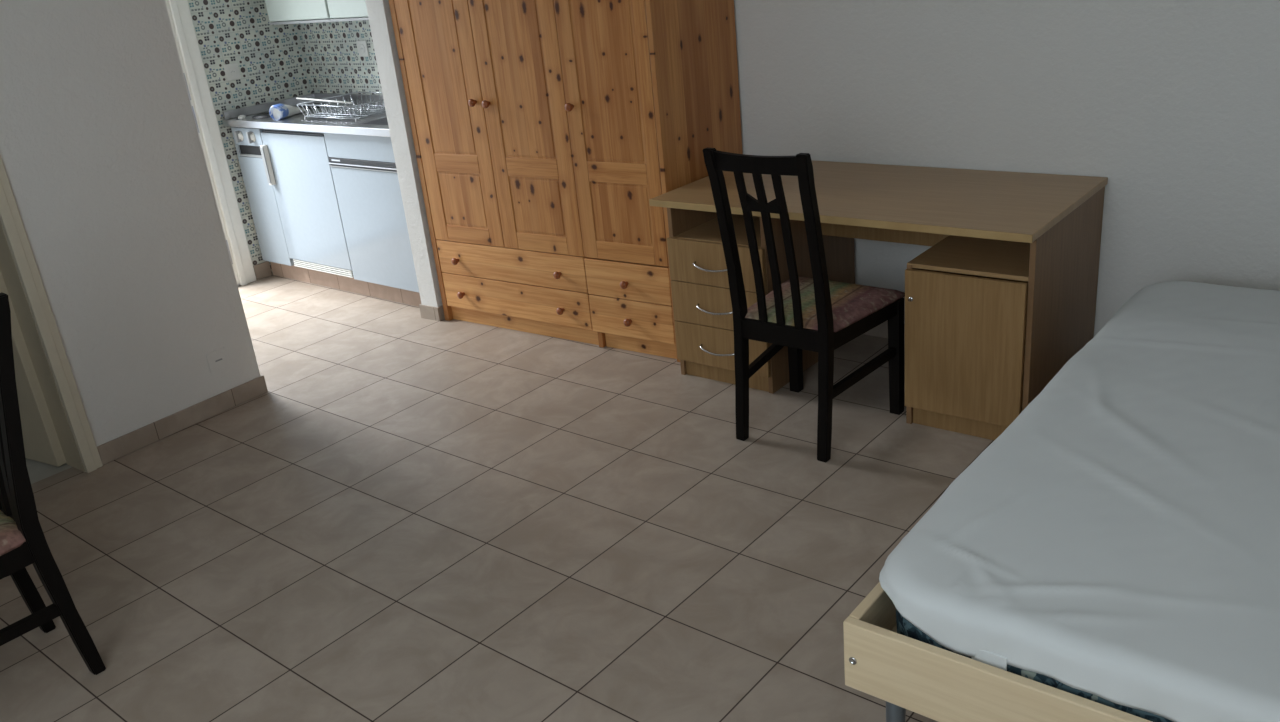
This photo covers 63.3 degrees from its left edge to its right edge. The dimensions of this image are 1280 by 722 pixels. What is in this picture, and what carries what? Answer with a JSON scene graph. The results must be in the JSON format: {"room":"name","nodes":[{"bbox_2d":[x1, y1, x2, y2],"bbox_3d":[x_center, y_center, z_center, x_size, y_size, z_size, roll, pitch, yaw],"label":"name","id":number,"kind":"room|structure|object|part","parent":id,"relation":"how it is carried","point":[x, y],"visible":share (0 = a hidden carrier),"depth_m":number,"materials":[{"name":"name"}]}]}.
{"room":"studio apartment","nodes":[
{"label":"studio apartment","id":0,"kind":"room"},
{"bbox_2d":[0,0,259,445],"bbox_3d":[-2.514,-0.559,2.936,0.130,2.500,2.635,11,28,35],"label":"wall","id":1,"kind":"structure","parent":0,"point":[102,154],"depth_m":3.72,"materials":[{"name":"white paint"}]},
{"bbox_2d":[0,271,66,466],"bbox_3d":[-2.561,-0.583,3.671,0.800,1.984,0.088,7,26,29],"label":"door","id":2,"kind":"structure","parent":1,"relation":"in","point":[40,438],"depth_m":3.75,"materials":[{"name":"beige wood"}]},
{"bbox_2d":[0,155,102,472],"bbox_3d":[-2.382,-0.419,3.142,0.157,2.062,0.872,11,28,35],"label":"trim","id":3,"kind":"structure","parent":1,"relation":"attached to","point":[19,270],"depth_m":3.59,"materials":[{"name":"beige paint"}]},
{"bbox_2d":[97,375,267,464],"bbox_3d":[-1.821,0.211,4.093,0.140,0.075,0.715,11,28,35],"label":"baseboard","id":4,"kind":"structure","parent":1,"relation":"attached to","point":[114,449],"depth_m":4.03,"materials":[{"name":"tile"}]},
{"bbox_2d":[206,347,229,373],"bbox_3d":[-1.677,-0.002,4.126,0.004,0.085,0.085,11,28,35],"label":"cover plate","id":5,"kind":"object","parent":1,"relation":"attached to","point":[217,360],"visible":1,"depth_m":4.12,"materials":[{"name":"white paint"}]},
{"bbox_2d":[187,0,313,273],"bbox_3d":[-2.215,-1.712,5.665,0.150,2.500,0.770,13,29,38],"label":"wall","id":6,"kind":"structure","parent":0,"point":[272,62],"depth_m":5.67,"materials":[{"name":"tile"}]},
{"bbox_2d":[223,63,240,80],"bbox_3d":[-2.199,-1.560,5.597,0.012,0.084,0.084,13,29,38],"label":"wall socket","id":7,"kind":"object","parent":6,"relation":"attached to","point":[232,72],"visible":1,"depth_m":5.59,"materials":[{"name":"white plastic"}]},
{"bbox_2d":[229,67,236,75],"bbox_3d":[-2.195,-1.560,5.594,0.002,0.047,0.047,13,29,38],"label":"outlet","id":8,"kind":"object","parent":7,"relation":"attached to","point":[232,70],"depth_m":5.59,"materials":[{"name":"white plastic"}]},
{"bbox_2d":[253,261,271,279],"bbox_3d":[-2.160,-0.519,5.940,0.010,0.085,0.100,13,29,38],"label":"baseboard","id":9,"kind":"structure","parent":6,"relation":"attached to","point":[262,270],"depth_m":5.93,"materials":[{"name":"tile"}]},
{"bbox_2d":[300,20,382,94],"bbox_3d":[-1.314,-1.756,5.547,1.670,2.500,0.230,13,29,38],"label":"wall","id":10,"kind":"structure","parent":0,"point":[335,65],"depth_m":5.73,"materials":[{"name":"tile"}]},
{"bbox_2d":[265,0,332,24],"bbox_3d":[-1.696,-2.120,5.319,0.547,0.714,0.308,13,29,38],"label":"upper cabinet","id":11,"kind":"object","parent":10,"relation":"attached to","point":[279,11],"visible":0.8,"depth_m":5.32,"materials":[{"name":"grey plastic"}]},
{"bbox_3d":[-1.662,-1.798,5.453,0.547,0.013,0.304,13,29,38],"label":"rail","id":12,"kind":"part","parent":11,"relation":"part of","materials":[{"name":"grey plastic"}]},
{"bbox_2d":[327,0,368,21],"bbox_3d":[-1.273,-2.026,4.983,0.547,0.714,0.308,13,29,38],"label":"upper cabinet","id":13,"kind":"object","parent":10,"relation":"attached to","point":[339,10],"visible":0.38,"depth_m":5.06,"materials":[{"name":"grey plastic"}]},
{"bbox_3d":[-1.239,-1.704,5.117,0.547,0.013,0.304,13,29,38],"label":"rail","id":14,"kind":"part","parent":13,"relation":"part of","materials":[{"name":"grey plastic"}]},
{"bbox_2d":[356,40,368,56],"bbox_3d":[-1.488,-1.677,5.571,0.084,0.084,0.012,13,29,38],"label":"wall socket","id":15,"kind":"object","parent":10,"relation":"attached to","point":[362,46],"visible":1,"depth_m":5.56,"materials":[{"name":"white plastic"}]},
{"bbox_2d":[359,44,364,52],"bbox_3d":[-1.492,-1.675,5.567,0.047,0.047,0.002,13,29,38],"label":"outlet","id":16,"kind":"object","parent":15,"relation":"attached to","point":[361,46],"depth_m":5.57,"materials":[{"name":"white plastic"}]},
{"bbox_2d":[365,0,441,306],"bbox_3d":[-0.908,-1.480,4.772,0.110,2.500,0.714,11,28,35],"label":"wall pillar","id":17,"kind":"structure","parent":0,"point":[379,14],"depth_m":4.67,"materials":[{"name":"white paint"}]},
{"bbox_2d":[419,304,444,320],"bbox_3d":[-0.965,-0.256,5.024,0.127,0.068,0.151,11,28,35],"label":"baseboard","id":18,"kind":"structure","parent":17,"relation":"attached to","point":[427,312],"depth_m":4.96,"materials":[{"name":"tile"}]},
{"bbox_2d":[0,274,993,721],"bbox_3d":[-0.899,0.556,3.226,5.950,0.080,4.550,13,29,38],"label":"floor","id":19,"kind":"structure","parent":0,"point":[416,518],"depth_m":3.08,"materials":[{"name":"beige tile"}]},
{"bbox_2d":[0,292,105,674],"bbox_3d":[-1.678,0.371,2.446,0.444,1.000,0.537,13,29,39],"label":"dining chair","id":20,"kind":"object","parent":19,"relation":"on","point":[23,543],"visible":1,"depth_m":2.46,"materials":[{"name":"black wood"}]},
{"bbox_3d":[-1.707,0.452,2.432,0.444,0.032,0.425,13,29,39],"label":"seat","id":21,"kind":"part","parent":20,"relation":"part of","materials":[{"name":"fabric"}]},
{"bbox_3d":[-1.669,0.273,2.681,0.040,1.000,0.136,13,29,39],"label":"leg","id":22,"kind":"part","parent":20,"relation":"part of","materials":[{"name":"black wood"}]},
{"bbox_2d":[231,127,293,265],"bbox_3d":[-1.915,-0.987,5.860,0.288,0.756,0.570,13,29,38],"label":"base cabinet","id":23,"kind":"object","parent":19,"relation":"on","point":[261,195],"visible":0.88,"depth_m":5.68,"materials":[{"name":"white laminate"}]},
{"bbox_3d":[-2.100,-1.204,5.566,0.280,0.094,0.020,13,29,38],"label":"control panel","id":24,"kind":"part","parent":23,"relation":"part of","materials":[{"name":"white ceramic"}]},
{"bbox_2d":[260,129,353,277],"bbox_3d":[-1.582,-0.914,5.595,0.570,0.753,0.570,13,29,38],"label":"fridge","id":25,"kind":"object","parent":19,"relation":"on","point":[296,163],"visible":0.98,"depth_m":5.41,"materials":[{"name":"white laminate"}]},
{"bbox_3d":[-1.973,-1.037,5.496,0.036,0.210,0.026,13,29,38],"label":"handle","id":26,"kind":"part","parent":25,"relation":"part of","materials":[{"name":"white plastic"}]},
{"bbox_2d":[270,262,420,306],"bbox_3d":[-1.557,-0.421,5.530,1.453,0.100,0.015,13,29,38],"label":"plinth","id":27,"kind":"object","parent":19,"relation":"on","point":[335,281],"visible":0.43,"depth_m":5.53,"materials":[{"name":"tile"}]},
{"bbox_2d":[324,133,418,291],"bbox_3d":[-1.131,-0.818,5.250,0.580,0.762,0.548,13,29,38],"label":"base cabinet","id":28,"kind":"object","parent":19,"relation":"on","point":[363,167],"visible":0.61,"depth_m":5.07,"materials":[{"name":"white laminate"}]},
{"bbox_2d":[222,93,389,136],"bbox_3d":[-1.500,-1.301,5.343,1.466,0.375,0.602,13,29,38],"label":"countertop","id":29,"kind":"structure","parent":28,"relation":"on","point":[257,116],"depth_m":5.38,"materials":[{"name":"metal"}]},
{"bbox_2d":[269,104,306,119],"bbox_3d":[-1.853,-1.335,5.484,0.085,0.078,0.269,1,23,16],"label":"pack","id":30,"kind":"object","parent":29,"relation":"on","point":[278,111],"visible":0.96,"depth_m":5.39},
{"bbox_2d":[296,92,385,122],"bbox_3d":[-1.439,-1.289,5.261,0.475,0.083,0.376,13,29,38],"label":"dish rack","id":31,"kind":"object","parent":29,"relation":"on","point":[353,108],"visible":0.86,"depth_m":5.23,"materials":[{"name":"metal"}]},
{"bbox_2d":[296,97,351,103],"bbox_3d":[-1.603,-1.317,5.247,0.009,0.009,0.579,-24,29,-38],"label":"stick","id":32,"kind":"object","parent":31,"relation":"on","point":[297,97],"visible":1,"depth_m":5.22,"materials":[{"name":"white plastic"}]},
{"bbox_2d":[360,117,387,124],"bbox_3d":[-1.099,-1.106,5.054,0.330,0.159,0.380,13,29,38],"label":"sink","id":33,"kind":"object","parent":29,"relation":"in","point":[383,120],"depth_m":5.07,"materials":[{"name":"metal"}]},
{"bbox_3d":[-1.321,-1.022,4.952,0.579,0.124,0.020,13,29,38],"label":"drawer","id":34,"kind":"part","parent":28,"relation":"part of","materials":[{"name":"white ceramic"}]},
{"bbox_2d":[388,0,742,361],"bbox_3d":[-0.324,-1.138,4.382,1.385,2.055,0.609,10,27,35],"label":"wardrobe","id":35,"kind":"object","parent":19,"relation":"on","point":[545,132],"visible":0.96,"depth_m":4.20,"materials":[{"name":"brown wood"}]},
{"bbox_3d":[-0.837,-1.269,4.366,0.267,1.451,0.014,10,27,35],"label":"panel","id":36,"kind":"part","parent":35,"relation":"part of","materials":[{"name":"brown wood"}]},
{"bbox_3d":[-0.839,-1.274,4.367,0.430,1.612,0.020,10,27,35],"label":"door","id":37,"kind":"part","parent":35,"relation":"part of","materials":[{"name":"brown wood"}]},
{"bbox_3d":[-0.841,-0.456,4.736,0.033,0.033,0.035,10,27,35],"label":"knob","id":38,"kind":"part","parent":35,"relation":"part of","materials":[{"name":"brown wood"}]},
{"bbox_3d":[-0.826,-0.306,4.797,0.033,0.033,0.035,10,27,35],"label":"knob","id":39,"kind":"part","parent":35,"relation":"part of","materials":[{"name":"brown wood"}]},
{"bbox_3d":[-0.695,-1.074,4.314,0.033,0.033,0.035,10,27,35],"label":"knob","id":40,"kind":"part","parent":35,"relation":"part of","materials":[{"name":"brown wood"}]},
{"bbox_3d":[-0.632,-1.058,4.273,0.033,0.033,0.035,10,27,35],"label":"knob","id":41,"kind":"part","parent":35,"relation":"part of","materials":[{"name":"brown wood"}]},
{"bbox_3d":[-0.451,-0.502,4.734,0.872,0.156,0.450,10,27,35],"label":"drawer","id":42,"kind":"part","parent":35,"relation":"part of","materials":[{"name":"brown wood"}]},
{"bbox_3d":[-0.435,-0.352,4.795,0.872,0.164,0.450,10,27,35],"label":"drawer","id":43,"kind":"part","parent":35,"relation":"part of","materials":[{"name":"brown wood"}]},
{"bbox_3d":[-0.483,-1.204,4.118,0.281,1.451,0.014,10,27,35],"label":"panel","id":44,"kind":"part","parent":35,"relation":"part of","materials":[{"name":"brown wood"}]},
{"bbox_3d":[-0.483,-1.208,4.117,0.444,1.612,0.020,10,27,35],"label":"door","id":45,"kind":"part","parent":35,"relation":"part of","materials":[{"name":"brown wood"}]},
{"bbox_3d":[-0.347,-0.364,4.389,0.033,0.033,0.035,10,27,35],"label":"knob","id":46,"kind":"part","parent":35,"relation":"part of","materials":[{"name":"brown wood"}]},
{"bbox_3d":[-0.340,-0.216,4.457,0.033,0.033,0.035,10,27,35],"label":"knob","id":47,"kind":"part","parent":35,"relation":"part of","materials":[{"name":"brown wood"}]},
{"bbox_3d":[-0.273,-0.986,4.024,0.033,0.033,0.035,10,27,35],"label":"knob","id":48,"kind":"part","parent":35,"relation":"part of","materials":[{"name":"brown wood"}]},
{"bbox_3d":[-0.131,-1.143,3.870,0.418,1.612,0.020,10,27,35],"label":"door","id":49,"kind":"part","parent":35,"relation":"part of","materials":[{"name":"brown wood"}]},
{"bbox_3d":[-0.127,-1.138,3.868,0.287,1.451,0.014,10,27,35],"label":"panel","id":50,"kind":"part","parent":35,"relation":"part of","materials":[{"name":"brown wood"}]},
{"bbox_3d":[-0.062,-0.309,4.191,0.033,0.033,0.035,10,27,35],"label":"knob","id":51,"kind":"part","parent":35,"relation":"part of","materials":[{"name":"brown wood"}]},
{"bbox_3d":[-0.048,-0.159,4.254,0.033,0.033,0.035,10,27,35],"label":"knob","id":52,"kind":"part","parent":35,"relation":"part of","materials":[{"name":"brown wood"}]},
{"bbox_3d":[0.076,-0.402,4.365,0.422,0.156,0.450,10,27,35],"label":"drawer","id":53,"kind":"part","parent":35,"relation":"part of","materials":[{"name":"brown wood"}]},
{"bbox_3d":[0.092,-0.252,4.427,0.422,0.164,0.450,10,27,35],"label":"drawer","id":54,"kind":"part","parent":35,"relation":"part of","materials":[{"name":"brown wood"}]},
{"bbox_2d":[703,147,904,462],"bbox_3d":[0.538,-0.235,3.364,0.444,1.000,0.537,13,29,38],"label":"dining chair","id":55,"kind":"object","parent":19,"relation":"on","point":[819,314],"visible":1,"depth_m":3.26,"materials":[{"name":"black wood"}]},
{"bbox_3d":[0.290,-0.192,3.322,0.040,1.000,0.136,13,29,38],"label":"leg","id":56,"kind":"part","parent":55,"relation":"part of","materials":[{"name":"black wood"}]},
{"bbox_3d":[0.337,-0.575,3.015,0.300,0.056,0.034,13,29,38],"label":"rail","id":57,"kind":"part","parent":55,"relation":"part of","materials":[{"name":"black wood"}]},
{"bbox_3d":[0.561,-0.083,3.759,0.042,0.415,0.040,13,29,38],"label":"leg","id":58,"kind":"part","parent":55,"relation":"part of","materials":[{"name":"black wood"}]},
{"bbox_3d":[0.534,-0.138,3.128,0.040,1.000,0.136,13,29,38],"label":"leg","id":59,"kind":"part","parent":55,"relation":"part of","materials":[{"name":"black wood"}]},
{"bbox_3d":[0.580,-0.194,3.428,0.444,0.032,0.425,13,29,38],"label":"seat","id":60,"kind":"part","parent":55,"relation":"part of","materials":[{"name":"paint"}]},
{"bbox_3d":[0.867,-0.014,3.517,0.042,0.415,0.040,13,29,38],"label":"leg","id":61,"kind":"part","parent":55,"relation":"part of","materials":[{"name":"black wood"}]},
{"bbox_2d":[649,160,1107,439],"bbox_3d":[0.829,-0.271,3.752,1.384,0.716,0.718,12,28,37],"label":"desk","id":62,"kind":"object","parent":19,"relation":"on","point":[1003,296],"visible":0.78,"depth_m":3.38,"materials":[{"name":"brown wood"}]},
{"bbox_3d":[0.258,-0.337,3.751,0.173,0.023,0.034,12,28,37],"label":"handle","id":63,"kind":"part","parent":62,"relation":"part of","materials":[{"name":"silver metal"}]},
{"bbox_3d":[0.274,-0.185,3.812,0.173,0.023,0.034,12,28,37],"label":"handle","id":64,"kind":"part","parent":62,"relation":"part of","materials":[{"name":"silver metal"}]},
{"bbox_3d":[0.289,-0.035,3.874,0.173,0.023,0.034,12,28,37],"label":"handle","id":65,"kind":"part","parent":62,"relation":"part of","materials":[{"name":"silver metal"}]},
{"bbox_3d":[0.413,-0.429,3.923,0.414,0.162,0.468,12,28,37],"label":"drawer","id":66,"kind":"part","parent":62,"relation":"part of","materials":[{"name":"brown wood"}]},
{"bbox_3d":[0.429,-0.279,3.985,0.414,0.160,0.468,12,28,37],"label":"drawer","id":67,"kind":"part","parent":62,"relation":"part of","materials":[{"name":"brown wood"}]},
{"bbox_3d":[0.444,-0.128,4.047,0.414,0.160,0.468,12,28,37],"label":"drawer","id":68,"kind":"part","parent":62,"relation":"part of","materials":[{"name":"brown wood"}]},
{"bbox_3d":[1.005,-0.482,3.573,0.912,0.177,0.016,12,28,37],"label":"modesty panel","id":69,"kind":"part","parent":62,"relation":"part of","materials":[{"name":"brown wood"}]},
{"bbox_3d":[1.016,-0.040,3.270,0.382,0.477,0.017,12,28,37],"label":"door","id":70,"kind":"part","parent":62,"relation":"part of","materials":[{"name":"brown wood"}]},
{"bbox_2d":[843,582,1151,721],"bbox_3d":[1.378,0.396,2.413,0.955,0.398,1.988,12,28,37],"label":"bed","id":71,"kind":"object","parent":19,"relation":"on","point":[938,684],"visible":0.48,"depth_m":1.84,"materials":[{"name":"brown wood"}]},
{"bbox_3d":[1.002,0.203,2.647,0.022,0.148,1.940,12,28,37],"label":"rail","id":72,"kind":"part","parent":71,"relation":"part of","materials":[{"name":"brown wood"}]},
{"bbox_3d":[0.504,0.702,2.045,0.080,0.280,0.080,12,28,37],"label":"leg","id":73,"kind":"part","parent":71,"relation":"part of","materials":[{"name":"grey metal"}]},
{"bbox_2d":[896,609,1172,721],"bbox_3d":[1.366,0.230,2.341,0.881,0.164,1.896,12,28,37],"label":"mattress","id":74,"kind":"object","parent":71,"relation":"on","point":[904,627],"visible":0.02,"depth_m":1.75,"materials":[{"name":"blue fabric"}]},
{"bbox_2d":[879,281,1279,721],"bbox_3d":[1.353,0.186,2.329,0.936,0.117,1.928,12,28,37],"label":"sheet","id":75,"kind":"object","parent":74,"relation":"on","point":[1118,541],"visible":1,"depth_m":1.99,"materials":[{"name":"white fabric"}]},
{"bbox_2d":[734,0,1279,337],"bbox_3d":[1.018,-1.254,3.741,4.245,2.500,0.155,13,29,38],"label":"wall","id":76,"kind":"structure","parent":0,"point":[1176,103],"depth_m":3.48,"materials":[{"name":"white paint"}]},
{"bbox_2d":[864,321,904,340],"bbox_3d":[1.547,-0.006,3.774,2.760,0.075,0.010,13,29,38],"label":"baseboard","id":77,"kind":"structure","parent":76,"relation":"attached to","point":[881,330],"depth_m":4.22,"materials":[{"name":"tile"}]},
{"bbox_3d":[-3.526,-0.981,4.218,0.150,2.500,3.400,13,29,38],"label":"wall","id":78,"kind":"structure","parent":0,"visible":0},
{"bbox_2d":[165,0,255,285],"bbox_3d":[-2.697,-1.248,5.159,0.166,2.120,1.136,13,29,38],"label":"trim","id":79,"kind":"structure","parent":78,"relation":"attached to","point":[179,13],"depth_m":5.56,"materials":[{"name":"white paint"}]},
{"bbox_3d":[-2.370,-1.429,5.412,0.009,0.140,0.028,13,29,38],"label":"strike plate","id":80,"kind":"part","parent":79,"relation":"part of","materials":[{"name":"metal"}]},
{"bbox_3d":[-2.354,-1.272,5.476,0.009,0.140,0.028,13,29,38],"label":"strike plate","id":81,"kind":"part","parent":79,"relation":"part of","materials":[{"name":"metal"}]}
]}

